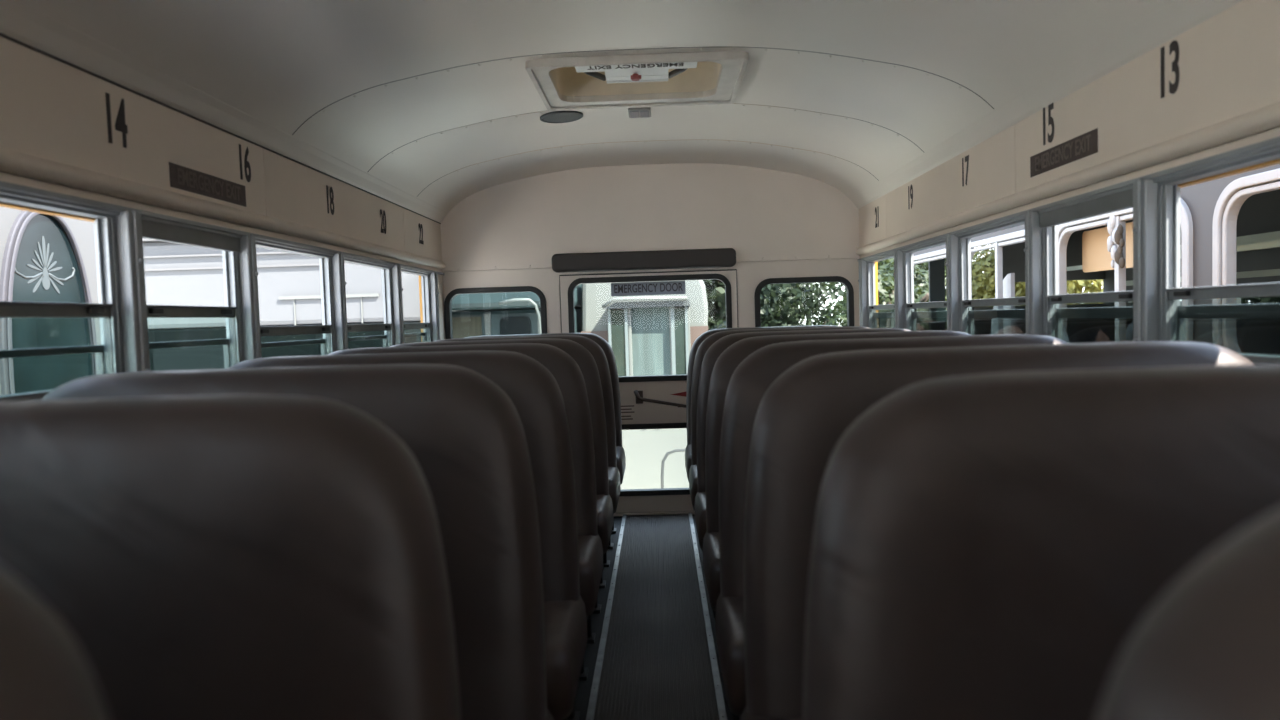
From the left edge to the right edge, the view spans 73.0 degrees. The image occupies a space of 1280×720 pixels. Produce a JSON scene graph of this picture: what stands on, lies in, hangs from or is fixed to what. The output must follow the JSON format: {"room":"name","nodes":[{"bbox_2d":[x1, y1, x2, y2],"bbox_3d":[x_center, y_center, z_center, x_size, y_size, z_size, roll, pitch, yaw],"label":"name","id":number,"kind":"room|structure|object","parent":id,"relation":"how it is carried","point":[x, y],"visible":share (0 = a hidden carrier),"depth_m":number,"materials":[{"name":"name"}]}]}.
{"room":"vehicle interior","nodes":[
{"label":"vehicle interior","id":0,"kind":"room"},
{"bbox_2d":[0,36,445,341],"bbox_3d":[-1.191,0.471,-0.161,0.088,2.050,10.080,-2,3,1],"label":"wall","id":1,"kind":"structure","parent":0,"point":[70,136],"depth_m":2.10,"materials":[{"name":"beige paint"}]},
{"bbox_2d":[0,194,124,400],"bbox_3d":[-1.177,-0.108,1.587,0.050,0.405,0.658,-2,3,1],"label":"window","id":2,"kind":"structure","parent":1,"relation":"in","point":[110,354],"depth_m":1.87,"materials":[{"name":"metal"}]},
{"bbox_2d":[115,210,149,371],"bbox_3d":[-1.149,-0.129,1.941,0.081,0.411,0.052,-2,3,1],"label":"window pillar","id":3,"kind":"structure","parent":1,"relation":"attached to","point":[128,223],"depth_m":1.92,"materials":[{"name":"grey metal"}]},
{"bbox_2d":[142,220,243,368],"bbox_3d":[-1.162,-0.139,2.219,0.054,0.406,0.503,-2,3,1],"label":"window","id":4,"kind":"structure","parent":1,"relation":"in","point":[233,347],"depth_m":2.33,"materials":[{"name":"metal"}]},
{"bbox_2d":[238,234,261,360],"bbox_3d":[-1.137,-0.156,2.495,0.081,0.411,0.052,-2,3,1],"label":"trim","id":5,"kind":"structure","parent":1,"relation":"attached to","point":[250,314],"depth_m":2.47,"materials":[{"name":"grey metal"}]},
{"bbox_2d":[256,242,335,354],"bbox_3d":[-1.150,-0.170,2.848,0.050,0.405,0.653,-2,3,1],"label":"window","id":6,"kind":"structure","parent":1,"relation":"in","point":[328,343],"depth_m":3.10,"materials":[{"name":"metal"}]},
{"bbox_2d":[331,252,348,350],"bbox_3d":[-1.121,-0.191,3.199,0.081,0.411,0.052,-2,3,1],"label":"trim","id":7,"kind":"structure","parent":1,"relation":"attached to","point":[338,270],"depth_m":3.18,"materials":[{"name":"grey metal"}]},
{"bbox_2d":[344,258,394,346],"bbox_3d":[-1.135,-0.205,3.555,0.050,0.405,0.658,-2,3,1],"label":"window","id":8,"kind":"structure","parent":1,"relation":"in","point":[388,338],"depth_m":3.85,"materials":[{"name":"metal"}]},
{"bbox_2d":[391,264,403,344],"bbox_3d":[-1.106,-0.226,3.908,0.081,0.411,0.052,-2,3,1],"label":"trim","id":9,"kind":"structure","parent":1,"relation":"attached to","point":[397,289],"depth_m":3.88,"materials":[{"name":"grey metal"}]},
{"bbox_2d":[401,269,431,341],"bbox_3d":[-1.120,-0.238,4.231,0.050,0.405,0.593,-2,3,1],"label":"window","id":10,"kind":"structure","parent":1,"relation":"in","point":[426,335],"depth_m":4.50,"materials":[{"name":"metal"}]},
{"bbox_2d":[429,272,440,341],"bbox_3d":[-1.092,-0.257,4.553,0.081,0.411,0.052,-2,3,1],"label":"trim","id":11,"kind":"structure","parent":1,"relation":"attached to","point":[434,293],"depth_m":4.53,"materials":[{"name":"grey metal"}]},
{"bbox_2d":[0,0,1242,223],"bbox_3d":[-0.063,-0.583,-0.238,2.410,0.590,10.080,-2,3,1],"label":"ceiling","id":12,"kind":"structure","parent":0,"point":[420,107],"depth_m":2.56,"materials":[{"name":"paint"}]},
{"bbox_2d":[540,111,582,122],"bbox_3d":[-0.319,-0.989,3.518,0.176,0.024,0.176,-2,3,1],"label":"ceiling speaker","id":13,"kind":"object","parent":12,"relation":"attached to","point":[557,116],"visible":0.98,"depth_m":3.50,"materials":[{"name":"grey"}]},
{"bbox_2d":[525,51,748,110],"bbox_3d":[-0.007,-1.051,3.024,0.714,0.195,0.582,-2,3,1],"label":"roof hatch","id":14,"kind":"object","parent":12,"relation":"attached to","point":[693,78],"visible":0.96,"depth_m":3.18,"materials":[{"name":"paint"}]},
{"bbox_2d":[628,107,650,117],"bbox_3d":[-0.001,-1.004,3.516,0.092,0.013,0.140,-2,3,1],"label":"recessed light","id":15,"kind":"object","parent":12,"relation":"in","point":[633,112],"visible":0.99,"depth_m":3.48,"materials":[{"name":"grey plastic"}]},
{"bbox_2d":[440,163,859,515],"bbox_3d":[0.073,0.070,4.804,2.410,2.289,0.069,-2,3,1],"label":"wall","id":16,"kind":"structure","parent":0,"point":[778,224],"depth_m":4.73,"materials":[{"name":"paint"}]},
{"bbox_2d":[444,286,546,338],"bbox_3d":[-0.794,-0.147,4.798,0.563,0.511,0.050,-2,3,1],"label":"window","id":17,"kind":"structure","parent":16,"relation":"in","point":[448,300],"depth_m":4.76,"materials":[{"name":"black rubber"}]},
{"bbox_2d":[552,248,735,272],"bbox_3d":[0.020,-0.542,4.710,1.000,0.100,0.071,-2,3,1],"label":"pad","id":18,"kind":"object","parent":16,"relation":"attached to","point":[718,257],"visible":1,"depth_m":4.68,"materials":[{"name":"grey plastic"}]},
{"bbox_2d":[559,269,737,512],"bbox_3d":[0.061,0.189,4.782,1.030,1.395,0.106,-2,3,1],"label":"door","id":19,"kind":"structure","parent":16,"relation":"in","point":[653,401],"depth_m":4.78,"materials":[{"name":"paint"}]},
{"bbox_2d":[754,276,853,326],"bbox_3d":[0.903,-0.198,4.759,0.540,0.511,0.050,-2,3,1],"label":"window","id":20,"kind":"structure","parent":16,"relation":"in","point":[849,288],"depth_m":4.72,"materials":[{"name":"black rubber"}]},
{"bbox_2d":[574,513,732,719],"bbox_3d":[-0.009,1.131,-0.149,2.290,0.077,9.990,-2,3,1],"label":"floor","id":21,"kind":"structure","parent":0,"point":[654,654],"depth_m":3.00,"materials":[{"name":"rubber"}]},
{"bbox_2d":[0,564,109,719],"bbox_3d":[-0.668,0.595,0.205,0.994,1.034,0.479,-2,3,1],"label":"seat","id":22,"kind":"object","parent":21,"relation":"on","point":[45,674],"visible":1,"depth_m":0.36,"materials":[{"name":"brown leather"}]},
{"bbox_2d":[0,394,460,719],"bbox_3d":[-0.656,0.569,0.733,0.994,1.034,0.479,-2,3,1],"label":"seat","id":23,"kind":"object","parent":21,"relation":"on","point":[237,556],"visible":0.88,"depth_m":0.83,"materials":[{"name":"brown leather"}]},
{"bbox_2d":[40,364,553,719],"bbox_3d":[-0.643,0.539,1.332,0.994,1.034,0.479,-2,3,1],"label":"seat","id":24,"kind":"object","parent":21,"relation":"on","point":[466,437],"visible":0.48,"depth_m":1.43,"materials":[{"name":"brown leather"}]},
{"bbox_2d":[543,708,553,719],"bbox_3d":[-0.628,0.677,1.314,0.970,0.160,0.430,-2,3,1],"label":"cushion","id":25,"kind":"object","parent":24,"relation":"on","point":[547,715],"depth_m":1.44,"materials":[{"name":"leather"}]},
{"bbox_2d":[227,350,587,719],"bbox_3d":[-0.630,0.510,1.931,0.994,1.034,0.479,-2,3,1],"label":"seat","id":26,"kind":"object","parent":21,"relation":"on","point":[534,392],"visible":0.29,"depth_m":2.02,"materials":[{"name":"brown leather"}]},
{"bbox_2d":[544,596,587,719],"bbox_3d":[-0.615,0.648,1.913,0.970,0.160,0.430,-2,3,1],"label":"cushion","id":27,"kind":"object","parent":26,"relation":"on","point":[566,636],"depth_m":1.78,"materials":[{"name":"leather"}]},
{"bbox_2d":[328,343,603,719],"bbox_3d":[-0.618,0.480,2.530,0.994,1.034,0.479,-2,3,1],"label":"seat","id":28,"kind":"object","parent":21,"relation":"on","point":[568,375],"visible":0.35,"depth_m":2.63,"materials":[{"name":"brown leather"}]},
{"bbox_2d":[578,534,603,615],"bbox_3d":[-0.602,0.618,2.512,0.970,0.160,0.430,-2,3,1],"label":"cushion","id":29,"kind":"object","parent":28,"relation":"on","point":[591,565],"depth_m":2.37,"materials":[{"name":"leather"}]},
{"bbox_2d":[391,338,613,643],"bbox_3d":[-0.605,0.451,3.129,0.994,1.034,0.479,-2,3,1],"label":"seat","id":30,"kind":"object","parent":21,"relation":"on","point":[580,354],"visible":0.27,"depth_m":3.23,"materials":[{"name":"black leather"}]},
{"bbox_2d":[597,494,613,553],"bbox_3d":[-0.589,0.589,3.111,0.970,0.160,0.430,-2,3,1],"label":"cushion","id":31,"kind":"object","parent":30,"relation":"on","point":[605,516],"depth_m":2.96,"materials":[{"name":"leather"}]},
{"bbox_2d":[433,335,620,588],"bbox_3d":[-0.592,0.421,3.728,0.994,1.034,0.479,-2,3,1],"label":"seat","id":32,"kind":"object","parent":21,"relation":"on","point":[597,352],"visible":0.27,"depth_m":3.83,"materials":[{"name":"black leather"}]},
{"bbox_2d":[608,467,620,512],"bbox_3d":[-0.576,0.559,3.710,0.970,0.160,0.430,-2,3,1],"label":"cushion","id":33,"kind":"object","parent":32,"relation":"on","point":[613,472],"depth_m":3.57,"materials":[{"name":"leather"}]},
{"bbox_2d":[466,333,625,548],"bbox_3d":[-0.579,0.392,4.327,0.994,1.034,0.479,-2,3,1],"label":"seat","id":34,"kind":"object","parent":21,"relation":"on","point":[620,453],"visible":0.18,"depth_m":4.43,"materials":[{"name":"brown leather"}]},
{"bbox_2d":[616,446,625,483],"bbox_3d":[-0.563,0.529,4.309,0.970,0.160,0.430,-2,3,1],"label":"cushion","id":35,"kind":"object","parent":34,"relation":"on","point":[620,453],"depth_m":4.18,"materials":[{"name":"leather"}]},
{"bbox_2d":[685,325,839,481],"bbox_3d":[0.720,0.353,4.297,0.994,1.034,0.479,-2,3,1],"label":"seat","id":36,"kind":"object","parent":21,"relation":"on","point":[702,337],"visible":0.11,"depth_m":4.43,"materials":[{"name":"brown leather"}]},
{"bbox_2d":[685,444,691,481],"bbox_3d":[0.712,0.491,4.280,0.970,0.160,0.430,-2,3,1],"label":"cushion","id":37,"kind":"object","parent":36,"relation":"on","point":[688,463],"depth_m":4.18,"materials":[{"name":"leather"}]},
{"bbox_2d":[689,326,867,510],"bbox_3d":[0.708,0.382,3.698,0.994,1.034,0.479,-2,3,1],"label":"seat","id":38,"kind":"object","parent":21,"relation":"on","point":[704,346],"visible":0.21,"depth_m":3.83,"materials":[{"name":"brown leather"}]},
{"bbox_2d":[689,464,697,510],"bbox_3d":[0.699,0.520,3.681,0.970,0.160,0.430,-2,3,1],"label":"cushion","id":39,"kind":"object","parent":38,"relation":"on","point":[693,487],"depth_m":3.56,"materials":[{"name":"leather"}]},
{"bbox_2d":[694,328,910,553],"bbox_3d":[0.695,0.412,3.099,0.994,1.034,0.479,-2,3,1],"label":"seat","id":40,"kind":"object","parent":21,"relation":"on","point":[715,350],"visible":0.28,"depth_m":3.23,"materials":[{"name":"brown leather"}]},
{"bbox_2d":[694,492,706,550],"bbox_3d":[0.686,0.550,3.082,0.970,0.160,0.430,-2,3,1],"label":"cushion","id":41,"kind":"object","parent":40,"relation":"on","point":[700,499],"depth_m":2.95,"materials":[{"name":"leather"}]},
{"bbox_2d":[703,330,969,618],"bbox_3d":[0.682,0.441,2.500,0.994,1.034,0.479,-2,3,1],"label":"seat","id":42,"kind":"object","parent":21,"relation":"on","point":[730,358],"visible":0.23,"depth_m":2.62,"materials":[{"name":"black leather"}]},
{"bbox_2d":[703,531,720,611],"bbox_3d":[0.673,0.579,2.483,0.970,0.160,0.430,-2,3,1],"label":"cushion","id":43,"kind":"object","parent":42,"relation":"on","point":[711,557],"depth_m":2.36,"materials":[{"name":"leather"}]},
{"bbox_2d":[715,334,1066,719],"bbox_3d":[0.669,0.471,1.901,0.994,1.034,0.479,-2,3,1],"label":"seat","id":44,"kind":"object","parent":21,"relation":"on","point":[749,382],"visible":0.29,"depth_m":2.02,"materials":[{"name":"black leather"}]},
{"bbox_2d":[715,593,745,716],"bbox_3d":[0.660,0.609,1.883,0.970,0.160,0.430,-2,3,1],"label":"cushion","id":45,"kind":"object","parent":44,"relation":"on","point":[729,616],"depth_m":1.76,"materials":[{"name":"leather"}]},
{"bbox_2d":[740,341,1253,719],"bbox_3d":[0.656,0.500,1.302,0.994,1.034,0.479,-2,3,1],"label":"seat","id":46,"kind":"object","parent":21,"relation":"on","point":[802,416],"visible":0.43,"depth_m":1.42,"materials":[{"name":"black leather"}]},
{"bbox_2d":[740,706,802,719],"bbox_3d":[0.647,0.638,1.284,0.970,0.160,0.430,-2,3,1],"label":"cushion","id":47,"kind":"object","parent":46,"relation":"on","point":[749,712],"depth_m":1.39,"materials":[{"name":"leather"}]},
{"bbox_2d":[803,363,1279,719],"bbox_3d":[0.643,0.530,0.703,0.994,1.034,0.479,-2,3,1],"label":"seat","id":48,"kind":"object","parent":21,"relation":"on","point":[986,546],"visible":0.9,"depth_m":0.82,"materials":[{"name":"brown leather"}]},
{"bbox_2d":[1096,508,1279,719],"bbox_3d":[0.631,0.557,0.148,0.994,1.034,0.479,-2,3,1],"label":"seat","id":49,"kind":"object","parent":21,"relation":"on","point":[1208,648],"visible":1,"depth_m":0.31,"materials":[{"name":"brown leather"}]},
{"bbox_2d":[855,0,1279,327],"bbox_3d":[1.129,0.401,-0.215,0.088,2.050,10.080,-2,3,1],"label":"wall","id":50,"kind":"structure","parent":0,"point":[1206,97],"depth_m":2.04,"materials":[{"name":"beige paint"}]},
{"bbox_2d":[858,259,867,326],"bbox_3d":[1.206,-0.333,4.619,0.081,0.411,0.052,-2,3,1],"label":"trim","id":51,"kind":"structure","parent":50,"relation":"attached to","point":[862,280],"depth_m":4.60,"materials":[{"name":"grey metal"}]},
{"bbox_2d":[866,254,894,327],"bbox_3d":[1.220,-0.314,4.274,0.050,0.405,0.638,-2,3,1],"label":"window","id":52,"kind":"structure","parent":50,"relation":"in","point":[872,315],"depth_m":4.57,"materials":[{"name":"metal"}]},
{"bbox_2d":[893,249,904,328],"bbox_3d":[1.191,-0.299,3.930,0.081,0.411,0.052,-2,3,1],"label":"trim","id":53,"kind":"structure","parent":50,"relation":"attached to","point":[898,274],"depth_m":3.91,"materials":[{"name":"grey metal"}]},
{"bbox_2d":[903,240,946,330],"bbox_3d":[1.205,-0.279,3.573,0.050,0.405,0.663,-2,3,1],"label":"window","id":54,"kind":"structure","parent":50,"relation":"in","point":[910,316],"depth_m":3.87,"materials":[{"name":"metal"}]},
{"bbox_2d":[945,234,958,330],"bbox_3d":[1.176,-0.264,3.216,0.081,0.411,0.052,-2,3,1],"label":"trim","id":55,"kind":"structure","parent":50,"relation":"attached to","point":[952,264],"depth_m":3.19,"materials":[{"name":"grey metal"}]},
{"bbox_2d":[958,219,1025,334],"bbox_3d":[1.190,-0.244,2.869,0.050,0.405,0.643,-2,3,1],"label":"window","id":56,"kind":"structure","parent":50,"relation":"in","point":[967,315],"depth_m":3.13,"materials":[{"name":"metal"}]},
{"bbox_2d":[1024,210,1042,334],"bbox_3d":[1.161,-0.230,2.522,0.081,0.411,0.052,-2,3,1],"label":"trim","id":57,"kind":"structure","parent":50,"relation":"attached to","point":[1033,232],"depth_m":2.50,"materials":[{"name":"grey metal"}]},
{"bbox_2d":[1039,189,1132,342],"bbox_3d":[1.174,-0.213,2.232,0.054,0.406,0.528,-2,3,1],"label":"window","id":58,"kind":"structure","parent":50,"relation":"in","point":[1053,316],"depth_m":2.35,"materials":[{"name":"metal"}]},
{"bbox_2d":[1132,178,1157,340],"bbox_3d":[1.148,-0.201,1.943,0.081,0.411,0.052,-2,3,1],"label":"window pillar","id":59,"kind":"structure","parent":50,"relation":"attached to","point":[1145,192],"depth_m":1.92,"materials":[{"name":"grey metal"}]},
{"bbox_2d":[1158,150,1279,363],"bbox_3d":[1.161,-0.180,1.556,0.050,0.405,0.723,-2,3,1],"label":"window","id":60,"kind":"structure","parent":50,"relation":"in","point":[1172,316],"depth_m":1.86,"materials":[{"name":"metal"}]},
{"label":"outside","id":61,"kind":"structure","parent":0,"visible":0},
{"bbox_3d":[0.680,0.822,30.069,160.000,0.200,180.000,-2,3,1],"label":"ground","id":62,"kind":"structure","parent":61,"visible":0},
{"bbox_2d":[0,206,100,394],"bbox_3d":[-3.332,0.185,3.501,1.648,3.800,1.330,-2,3,1],"label":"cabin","id":63,"kind":"object","parent":62,"relation":"on","point":[44,257],"visible":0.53,"depth_m":3.69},
{"bbox_2d":[143,238,420,370],"bbox_3d":[-4.359,0.347,9.239,4.320,3.085,2.370,-2,3,1],"label":"trailer","id":64,"kind":"object","parent":62,"relation":"on","point":[289,290],"visible":0.08,"depth_m":8.06,"materials":[{"name":"white painted metal"}]},
{"bbox_2d":[451,284,581,338],"bbox_3d":[-1.415,0.184,11.048,1.470,3.050,4.016,-2,3,1],"label":"teal camper","id":65,"kind":"object","parent":62,"relation":"on","point":[509,313],"visible":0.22,"depth_m":9.46,"materials":[{"name":"clear metal"}]},
{"bbox_2d":[581,280,707,489],"bbox_3d":[0.116,0.243,11.825,1.480,2.760,4.402,-2,3,1],"label":"caravan","id":66,"kind":"object","parent":62,"relation":"on","point":[647,335],"visible":0.39,"depth_m":9.82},
{"bbox_2d":[605,300,690,308],"bbox_3d":[0.087,-0.630,9.811,0.960,0.070,0.340,-2,3,1],"label":"hood","id":67,"kind":"object","parent":66,"relation":"attached to","point":[650,304],"depth_m":9.65,"materials":[{"name":"grey"}]},
{"bbox_2d":[661,449,684,487],"bbox_3d":[0.647,1.340,9.366,0.851,0.776,0.032,-2,3,1],"label":"pipe rail","id":68,"kind":"object","parent":62,"relation":"on","point":[675,450],"visible":0.4,"depth_m":9.35,"materials":[{"name":"grey metal"}]},
{"bbox_2d":[703,279,791,330],"bbox_3d":[1.641,-2.467,19.381,4.604,7.367,4.243,-4,3,-34],"label":"tree","id":69,"kind":"object","parent":62,"relation":"on","point":[715,289],"visible":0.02,"depth_m":18.61,"materials":[{"name":"green plant"}]},
{"bbox_2d":[710,282,846,329],"bbox_3d":[2.387,-0.682,14.031,2.746,4.522,2.698,-2,3,1],"label":"tree","id":70,"kind":"object","parent":62,"relation":"on","point":[780,304],"visible":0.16,"depth_m":13.26,"materials":[{"name":"green plant"}]},
{"bbox_2d":[820,258,946,330],"bbox_3d":[3.222,0.010,11.134,1.958,3.448,1.974,-3,3,-24],"label":"tree","id":71,"kind":"object","parent":62,"relation":"on","point":[885,284],"visible":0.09,"depth_m":10.94,"materials":[{"name":"green plant"}]},
{"bbox_2d":[877,245,992,320],"bbox_3d":[5.099,-1.649,16.437,3.628,5.809,3.773,0,3,30],"label":"tree","id":72,"kind":"object","parent":62,"relation":"on","point":[925,265],"visible":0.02,"depth_m":15.79,"materials":[{"name":"green plant"}]},
{"bbox_2d":[972,242,1132,307],"bbox_3d":[5.923,-0.976,12.197,3.153,4.952,3.183,-1,3,10],"label":"tree","id":73,"kind":"object","parent":62,"relation":"on","point":[983,285],"visible":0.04,"depth_m":12.11,"materials":[{"name":"green plant"}]},
{"bbox_2d":[913,164,1279,354],"bbox_3d":[3.769,0.409,2.542,2.330,3.100,13.800,-2,3,1],"label":"bus","id":74,"kind":"object","parent":62,"relation":"on","point":[1230,225],"visible":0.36,"depth_m":5.25,"materials":[{"name":"grey metal"}]},
{"bbox_2d":[1082,222,1132,272],"bbox_3d":[2.827,-0.672,5.198,0.010,0.260,0.670,-2,3,1],"label":"blind","id":75,"kind":"object","parent":74,"relation":"hanging from","point":[1096,256],"depth_m":5.31,"materials":[{"name":"beige fabric"}]},
{"bbox_2d":[1241,296,1279,303],"bbox_3d":[9.565,-1.368,12.005,3.731,5.594,3.501,-2,3,-8],"label":"tree","id":76,"kind":"object","parent":62,"relation":"on","point":[1274,299],"visible":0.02,"depth_m":11.81,"materials":[{"name":"green plant"}]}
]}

